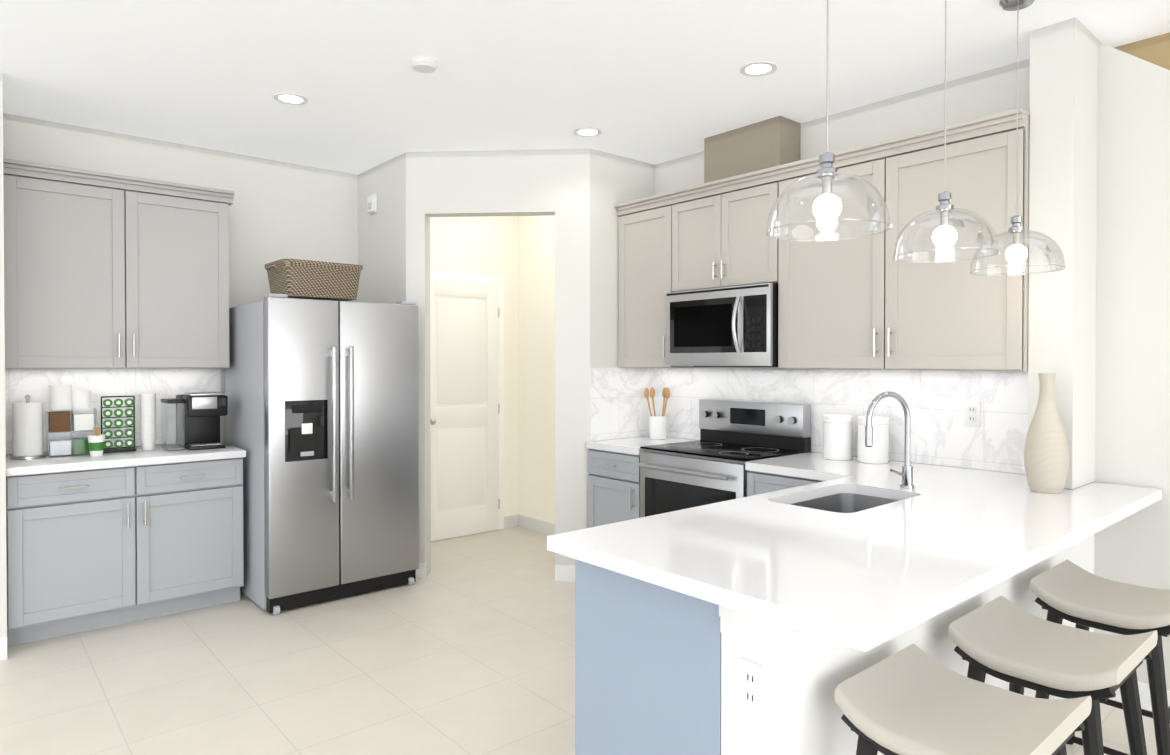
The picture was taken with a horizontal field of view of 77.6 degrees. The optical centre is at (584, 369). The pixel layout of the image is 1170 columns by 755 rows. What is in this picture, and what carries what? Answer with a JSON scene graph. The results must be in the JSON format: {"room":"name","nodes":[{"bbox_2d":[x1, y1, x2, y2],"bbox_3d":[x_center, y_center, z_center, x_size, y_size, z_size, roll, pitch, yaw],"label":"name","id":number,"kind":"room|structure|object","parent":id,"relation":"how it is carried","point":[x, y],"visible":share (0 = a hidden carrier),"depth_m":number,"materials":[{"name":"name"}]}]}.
{"room":"kitchen","nodes":[
{"label":"kitchen","id":0,"kind":"room"},
{"bbox_2d":[0,73,6,637],"bbox_3d":[-4.429,-0.002,2.589,3.665,2.770,0.900,0,1,-41],"label":"wall","id":1,"kind":"structure","parent":0,"point":[3,602],"depth_m":3.44,"materials":[{"name":"white paint"}]},
{"bbox_2d":[0,637,6,659],"bbox_3d":[-4.132,1.336,2.256,3.665,0.100,0.012,0,1,-41],"label":"baseboard","id":2,"kind":"structure","parent":1,"relation":"attached to","point":[3,641],"depth_m":3.44,"materials":[{"name":"white"}]},
{"bbox_2d":[3,113,518,515],"bbox_3d":[-1.836,-0.029,5.285,3.785,2.770,0.200,0,1,-41],"label":"wall","id":3,"kind":"structure","parent":0,"point":[278,210],"depth_m":4.93,"materials":[{"name":"white paint"}]},
{"bbox_2d":[5,368,220,453],"bbox_3d":[-2.779,0.230,4.338,1.115,0.469,0.008,0,1,-41],"label":"backsplash","id":4,"kind":"structure","parent":3,"relation":"attached to","point":[161,383],"depth_m":4.32,"materials":[{"name":"stone"}]},
{"bbox_2d":[3,158,234,368],"bbox_3d":[-2.656,-0.538,4.182,1.102,1.070,0.386,0,1,-41],"label":"upper cabinet","id":5,"kind":"object","parent":3,"relation":"attached to","point":[102,270],"visible":0.9,"depth_m":4.02,"materials":[{"name":"grey wood"}]},
{"bbox_2d":[430,279,499,540],"bbox_3d":[-0.970,0.321,5.816,0.716,2.042,0.125,0,1,-41],"label":"hall door","id":6,"kind":"structure","parent":3,"relation":"in","point":[464,381],"depth_m":5.85,"materials":[{"name":"white wood"}]},
{"bbox_2d":[430,271,503,529],"bbox_3d":[-1.009,0.290,5.857,0.850,2.120,0.017,0,1,-41],"label":"door frame","id":7,"kind":"structure","parent":3,"relation":"attached to","point":[461,277],"depth_m":6.10,"materials":[{"name":"white wood"}]},
{"bbox_2d":[358,152,405,303],"bbox_3d":[-1.364,-0.027,5.064,0.120,2.770,0.752,0,1,-41],"label":"wall","id":8,"kind":"structure","parent":0,"point":[382,246],"depth_m":4.98,"materials":[{"name":"white paint"}]},
{"bbox_2d":[367,194,376,214],"bbox_3d":[-1.491,-1.152,5.083,0.030,0.130,0.110,0,1,-41],"label":"door chime","id":9,"kind":"object","parent":8,"relation":"attached to","point":[371,204],"visible":1,"depth_m":5.05,"materials":[{"name":"white plastic"}]},
{"bbox_2d":[406,148,589,576],"bbox_3d":[-0.562,-0.024,4.755,1.200,2.770,0.120,0,1,4],"label":"wall","id":10,"kind":"structure","parent":0,"point":[543,182],"depth_m":4.67,"materials":[{"name":"white paint"}]},
{"bbox_2d":[519,215,554,522],"bbox_3d":[-0.083,-0.033,5.687,0.005,2.770,1.480,0,1,-41],"label":"wall","id":11,"kind":"structure","parent":0,"point":[536,367],"depth_m":6.05,"materials":[{"name":"beige paint"}]},
{"bbox_2d":[514,514,554,534],"bbox_3d":[-0.096,1.302,5.689,0.040,0.100,1.480,0,1,-41],"label":"baseboard","id":12,"kind":"structure","parent":11,"relation":"attached to","point":[542,526],"depth_m":6.07,"materials":[{"name":"white"}]},
{"bbox_2d":[0,526,1156,754],"bbox_3d":[-0.294,1.411,2.272,9.500,0.050,11.000,0,1,-41],"label":"floor","id":13,"kind":"structure","parent":0,"point":[466,646],"depth_m":3.25,"materials":[{"name":"tile"}]},
{"bbox_2d":[6,457,243,646],"bbox_3d":[-2.576,0.938,4.088,1.082,0.859,0.656,0,1,-41],"label":"base cabinet","id":14,"kind":"object","parent":13,"relation":"on","point":[89,550],"visible":0.98,"depth_m":3.83,"materials":[{"name":"grey wood"}]},
{"bbox_2d":[6,442,245,475],"bbox_3d":[-2.572,0.488,4.078,1.083,0.040,0.655,0,1,-41],"label":"countertop","id":15,"kind":"structure","parent":14,"relation":"on","point":[158,454],"depth_m":3.84,"materials":[{"name":"white stone"}]},
{"bbox_2d":[10,395,45,458],"bbox_3d":[-2.951,0.302,3.852,0.150,0.333,0.150,0,1,-41],"label":"paper towel holder","id":16,"kind":"object","parent":15,"relation":"on","point":[27,429],"visible":1,"depth_m":3.80,"materials":[{"name":"white paper"}]},
{"bbox_2d":[45,385,96,456],"bbox_3d":[-2.814,0.277,3.984,0.220,0.380,0.140,0,1,-41],"label":"acrylic organizer","id":17,"kind":"object","parent":15,"relation":"on","point":[64,397],"visible":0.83,"depth_m":3.95,"materials":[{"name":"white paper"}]},
{"bbox_2d":[87,427,104,455],"bbox_3d":[-2.637,0.391,3.926,0.084,0.155,0.084,0,1,-41],"label":"cup","id":18,"kind":"object","parent":15,"relation":"on","point":[96,442],"visible":1,"depth_m":3.90,"materials":[{"name":"white paper"}]},
{"bbox_2d":[101,396,136,452],"bbox_3d":[-2.649,0.309,4.126,0.165,0.314,0.100,0,1,-41],"label":"rack","id":19,"kind":"object","parent":15,"relation":"on","point":[118,423],"visible":0.96,"depth_m":4.11,"materials":[{"name":"black plastic"}]},
{"bbox_2d":[140,393,156,449],"bbox_3d":[-2.531,0.303,4.215,0.086,0.324,0.085,0,1,-41],"label":"cups","id":20,"kind":"object","parent":15,"relation":"on","point":[148,408],"visible":1,"depth_m":4.18,"materials":[{"name":"white paper"}]},
{"bbox_2d":[161,392,227,450],"bbox_3d":[-2.318,0.302,4.303,0.302,0.325,0.325,0,1,-41],"label":"coffee maker","id":21,"kind":"object","parent":15,"relation":"on","point":[198,415],"visible":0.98,"depth_m":4.26,"materials":[{"name":"plastic"}]},
{"bbox_2d":[225,293,418,614],"bbox_3d":[-1.648,0.470,4.586,0.910,1.784,0.912,0,1,-41],"label":"refrigerator","id":22,"kind":"object","parent":13,"relation":"on","point":[322,422],"visible":1,"depth_m":4.24,"materials":[{"name":"silver metal"}]},
{"bbox_2d":[265,258,362,300],"bbox_3d":[-1.637,-0.525,4.395,0.558,0.205,0.394,0,1,-41],"label":"wicker basket","id":23,"kind":"object","parent":22,"relation":"on","point":[304,279],"visible":1,"depth_m":4.25,"materials":[{"name":"beige wicker"}]},
{"bbox_2d":[587,448,639,527],"bbox_3d":[0.400,0.932,4.660,0.619,0.860,0.476,0,1,-41],"label":"base cabinet","id":24,"kind":"object","parent":13,"relation":"on","point":[613,487],"depth_m":4.47,"materials":[{"name":"grey wood"}]},
{"bbox_2d":[586,436,695,454],"bbox_3d":[0.397,0.482,4.648,0.620,0.040,0.468,0,1,-41],"label":"countertop","id":25,"kind":"structure","parent":24,"relation":"on","point":[632,445],"depth_m":4.57,"materials":[{"name":"white stone"}]},
{"bbox_2d":[644,387,669,438],"bbox_3d":[0.483,0.291,4.824,0.174,0.337,0.144,0,1,-41],"label":"utensil crock","id":26,"kind":"object","parent":25,"relation":"on","point":[657,426],"visible":1,"depth_m":4.78,"materials":[{"name":"white ceramic"}]},
{"bbox_2d":[575,559,720,754],"bbox_3d":[0.459,0.957,2.222,0.820,0.860,0.542,0,1,-41],"label":"peninsula end panel","id":27,"kind":"object","parent":13,"relation":"on","point":[647,668],"visible":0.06,"depth_m":1.92,"materials":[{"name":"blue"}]},
{"bbox_2d":[563,496,830,578],"bbox_3d":[0.414,0.506,2.246,0.960,0.040,0.270,0,1,-41],"label":"countertop","id":28,"kind":"structure","parent":27,"relation":"on","point":[619,548],"depth_m":2.19,"materials":[{"name":"white stone"}]},
{"bbox_2d":[547,461,922,554],"bbox_3d":[0.814,0.500,2.843,2.345,0.040,0.113,0,1,-41],"label":"countertop","id":29,"kind":"structure","parent":27,"relation":"on","point":[838,482],"depth_m":2.96,"materials":[{"name":"white stone"}]},
{"bbox_2d":[639,470,1161,651],"bbox_3d":[1.223,0.505,2.369,2.345,0.040,0.600,0,1,-41],"label":"countertop","id":30,"kind":"structure","parent":27,"relation":"on","point":[937,540],"depth_m":1.93,"materials":[{"name":"white stone"}]},
{"bbox_2d":[1024,373,1069,492],"bbox_3d":[1.810,0.248,2.852,0.152,0.462,0.152,0,1,-41],"label":"vase","id":31,"kind":"object","parent":30,"relation":"on","point":[1046,456],"visible":1,"depth_m":2.81,"materials":[{"name":"beige ceramic"}]},
{"bbox_2d":[851,464,982,495],"bbox_3d":[1.507,0.497,3.188,0.845,0.040,0.330,0,1,-41],"label":"countertop","id":32,"kind":"structure","parent":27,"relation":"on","point":[874,485],"depth_m":3.14,"materials":[{"name":"white stone"}]},
{"bbox_2d":[790,493,899,512],"bbox_3d":[0.983,0.626,2.744,0.630,0.205,0.390,0,1,-41],"label":"sink basin","id":33,"kind":"object","parent":32,"relation":"in","point":[845,503],"visible":0.02,"depth_m":3.00,"materials":[{"name":"silver metal"}]},
{"bbox_2d":[865,391,914,488],"bbox_3d":[1.219,0.284,2.898,0.231,0.390,0.105,0,1,-41],"label":"faucet","id":34,"kind":"object","parent":32,"relation":"on","point":[906,474],"visible":1,"depth_m":2.92,"materials":[{"name":"silver metal"}]},
{"bbox_2d":[638,399,810,517],"bbox_3d":[0.768,0.772,4.158,0.682,1.150,0.750,0,1,-41],"label":"range","id":35,"kind":"object","parent":13,"relation":"on","point":[708,467],"visible":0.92,"depth_m":4.12,"materials":[{"name":"silver metal"}]},
{"bbox_2d":[747,470,823,496],"bbox_3d":[1.246,0.942,3.679,0.619,0.860,0.589,0,1,-41],"label":"base cabinet","id":36,"kind":"object","parent":13,"relation":"on","point":[757,482],"depth_m":3.59,"materials":[{"name":"grey wood"}]},
{"bbox_2d":[745,452,894,478],"bbox_3d":[1.237,0.492,3.673,0.620,0.040,0.578,0,1,-41],"label":"countertop","id":37,"kind":"structure","parent":36,"relation":"on","point":[806,465],"depth_m":3.60,"materials":[{"name":"white stone"}]},
{"bbox_2d":[822,414,852,459],"bbox_3d":[1.325,0.355,3.815,0.152,0.229,0.152,0,1,-41],"label":"canister","id":38,"kind":"object","parent":37,"relation":"on","point":[837,436],"visible":1,"depth_m":3.75,"materials":[{"name":"white ceramic"}]},
{"bbox_2d":[857,416,888,463],"bbox_3d":[1.461,0.356,3.688,0.152,0.229,0.152,0,1,-41],"label":"canister","id":39,"kind":"object","parent":37,"relation":"on","point":[877,452],"visible":0.83,"depth_m":3.62,"materials":[{"name":"white ceramic"}]},
{"bbox_2d":[834,644,1091,754],"bbox_3d":[0.831,1.051,1.607,0.451,0.687,0.416,0,1,-41],"label":"stool","id":40,"kind":"object","parent":13,"relation":"on","point":[912,699],"visible":1,"depth_m":1.58,"materials":[{"name":"fabric"}]},
{"bbox_2d":[948,595,1157,754],"bbox_3d":[1.278,1.047,1.992,0.451,0.687,0.416,0,1,-41],"label":"stool","id":41,"kind":"object","parent":13,"relation":"on","point":[1016,647],"visible":0.96,"depth_m":1.95,"materials":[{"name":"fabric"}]},
{"bbox_2d":[1030,559,1169,754],"bbox_3d":[1.755,1.043,2.404,0.451,0.687,0.416,0,1,-41],"label":"stool","id":42,"kind":"object","parent":13,"relation":"on","point":[1080,597],"visible":0.83,"depth_m":2.32,"materials":[{"name":"fabric"}]},
{"bbox_2d":[0,0,1169,174],"bbox_3d":[-0.294,-1.424,2.244,9.500,0.080,11.000,0,1,-41],"label":"ceiling","id":43,"kind":"structure","parent":0,"point":[654,82],"depth_m":3.33,"materials":[{"name":"white paint"}]},
{"bbox_2d":[273,93,307,104],"bbox_3d":[-1.521,-1.396,3.761,0.170,0.005,0.170,0,1,-41],"label":"recessed light","id":44,"kind":"object","parent":43,"relation":"in","point":[290,98],"visible":1,"depth_m":3.75,"materials":[{"name":"white"}]},
{"bbox_2d":[410,57,437,73],"bbox_3d":[-0.732,-1.377,3.305,0.124,0.033,0.124,0,1,-41],"label":"smoke detector","id":45,"kind":"object","parent":43,"relation":"attached to","point":[425,65],"visible":1,"depth_m":3.27,"materials":[{"name":"white plastic"}]},
{"bbox_2d":[573,127,601,136],"bbox_3d":[0.016,-1.401,4.306,0.170,0.005,0.170,0,1,-41],"label":"recessed light","id":46,"kind":"object","parent":43,"relation":"in","point":[587,132],"visible":0.96,"depth_m":4.31,"materials":[{"name":"white"}]},
{"bbox_2d":[740,61,776,76],"bbox_3d":[0.804,-1.392,3.375,0.170,0.005,0.170,0,1,-41],"label":"recessed light","id":47,"kind":"object","parent":43,"relation":"in","point":[758,68],"visible":1,"depth_m":3.37,"materials":[{"name":"white"}]},
{"bbox_2d":[766,0,890,241],"bbox_3d":[0.634,-0.870,1.901,0.312,1.020,0.312,0,1,-41],"label":"pendant light","id":48,"kind":"object","parent":43,"relation":"hanging from","point":[826,180],"visible":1,"depth_m":1.91,"materials":[{"name":"clear glass"}]},
{"bbox_2d":[892,0,999,262],"bbox_3d":[1.160,-0.874,2.340,0.312,1.020,0.312,0,1,-41],"label":"pendant light","id":49,"kind":"object","parent":43,"relation":"hanging from","point":[945,214],"visible":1,"depth_m":2.35,"materials":[{"name":"clear glass"}]},
{"bbox_2d":[969,0,1065,275],"bbox_3d":[1.617,-0.878,2.721,0.312,1.020,0.312,0,1,-41],"label":"pendant light","id":50,"kind":"object","parent":43,"relation":"hanging from","point":[1017,234],"visible":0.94,"depth_m":2.72,"materials":[{"name":"clear glass"}]},
{"bbox_2d":[590,148,654,440],"bbox_3d":[0.217,-0.025,4.889,0.592,2.770,0.120,0,1,-41],"label":"wall","id":51,"kind":"structure","parent":0,"point":[615,179],"depth_m":4.74,"materials":[{"name":"white paint"}]},
{"bbox_2d":[719,17,1097,754],"bbox_3d":[1.245,-0.001,2.399,2.285,2.770,0.195,0,1,-41],"label":"wall","id":52,"kind":"structure","parent":0,"point":[805,673],"depth_m":2.90,"materials":[{"name":"white paint"}]},
{"bbox_2d":[738,657,764,717],"bbox_3d":[0.382,0.732,1.673,0.008,0.116,0.072,0,1,-41],"label":"outlet","id":53,"kind":"object","parent":52,"relation":"attached to","point":[751,686],"visible":1,"depth_m":1.67,"materials":[{"name":"white plastic"}]},
{"bbox_2d":[655,40,1169,689],"bbox_3d":[2.332,-0.006,3.002,0.150,2.770,8.700,0,1,-41],"label":"wall","id":54,"kind":"structure","parent":0,"point":[1132,416],"depth_m":3.01,"materials":[{"name":"white paint"}]},
{"bbox_2d":[590,368,1027,473],"bbox_3d":[1.046,0.234,3.930,0.590,0.469,2.420,0,1,-41],"label":"backsplash","id":55,"kind":"structure","parent":54,"relation":"attached to","point":[941,433],"depth_m":3.88,"materials":[{"name":"stone"}]},
{"bbox_2d":[964,402,979,426],"bbox_3d":[1.835,0.214,3.447,0.008,0.116,0.072,0,1,-41],"label":"outlet","id":56,"kind":"object","parent":55,"relation":"attached to","point":[971,413],"visible":1,"depth_m":3.44,"materials":[{"name":"white plastic"}]},
{"bbox_2d":[614,108,1029,370],"bbox_3d":[1.121,-0.536,3.987,0.386,1.070,2.414,0,1,-41],"label":"upper cabinet","id":57,"kind":"object","parent":54,"relation":"attached to","point":[867,303],"visible":0.9,"depth_m":3.51,"materials":[{"name":"grey wood"}]},
{"bbox_2d":[666,283,777,366],"bbox_3d":[0.858,-0.236,4.225,0.477,0.447,0.750,0,1,-41],"label":"microwave","id":58,"kind":"object","parent":57,"relation":"attached to","point":[733,326],"visible":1,"depth_m":4.06,"materials":[{"name":"silver metal"}]},
{"bbox_2d":[704,116,800,182],"bbox_3d":[0.979,-1.240,4.293,0.200,0.328,0.540,0,1,-41],"label":"chase","id":59,"kind":"object","parent":57,"relation":"on","point":[768,143],"depth_m":4.16,"materials":[{"name":"beige paint"}]},
{"bbox_2d":[1110,681,1169,710],"bbox_3d":[3.635,1.345,1.380,0.012,0.100,4.520,0,1,-41],"label":"baseboard","id":60,"kind":"structure","parent":54,"relation":"attached to","point":[1144,691],"depth_m":2.95,"materials":[{"name":"white"}]},
{"bbox_2d":[1114,32,1169,69],"bbox_3d":[3.810,0.008,1.517,0.150,2.770,4.520,0,1,-41],"label":"wall","id":61,"kind":"structure","parent":0,"point":[1155,50],"depth_m":3.05,"materials":[{"name":"beige paint"}]}
]}

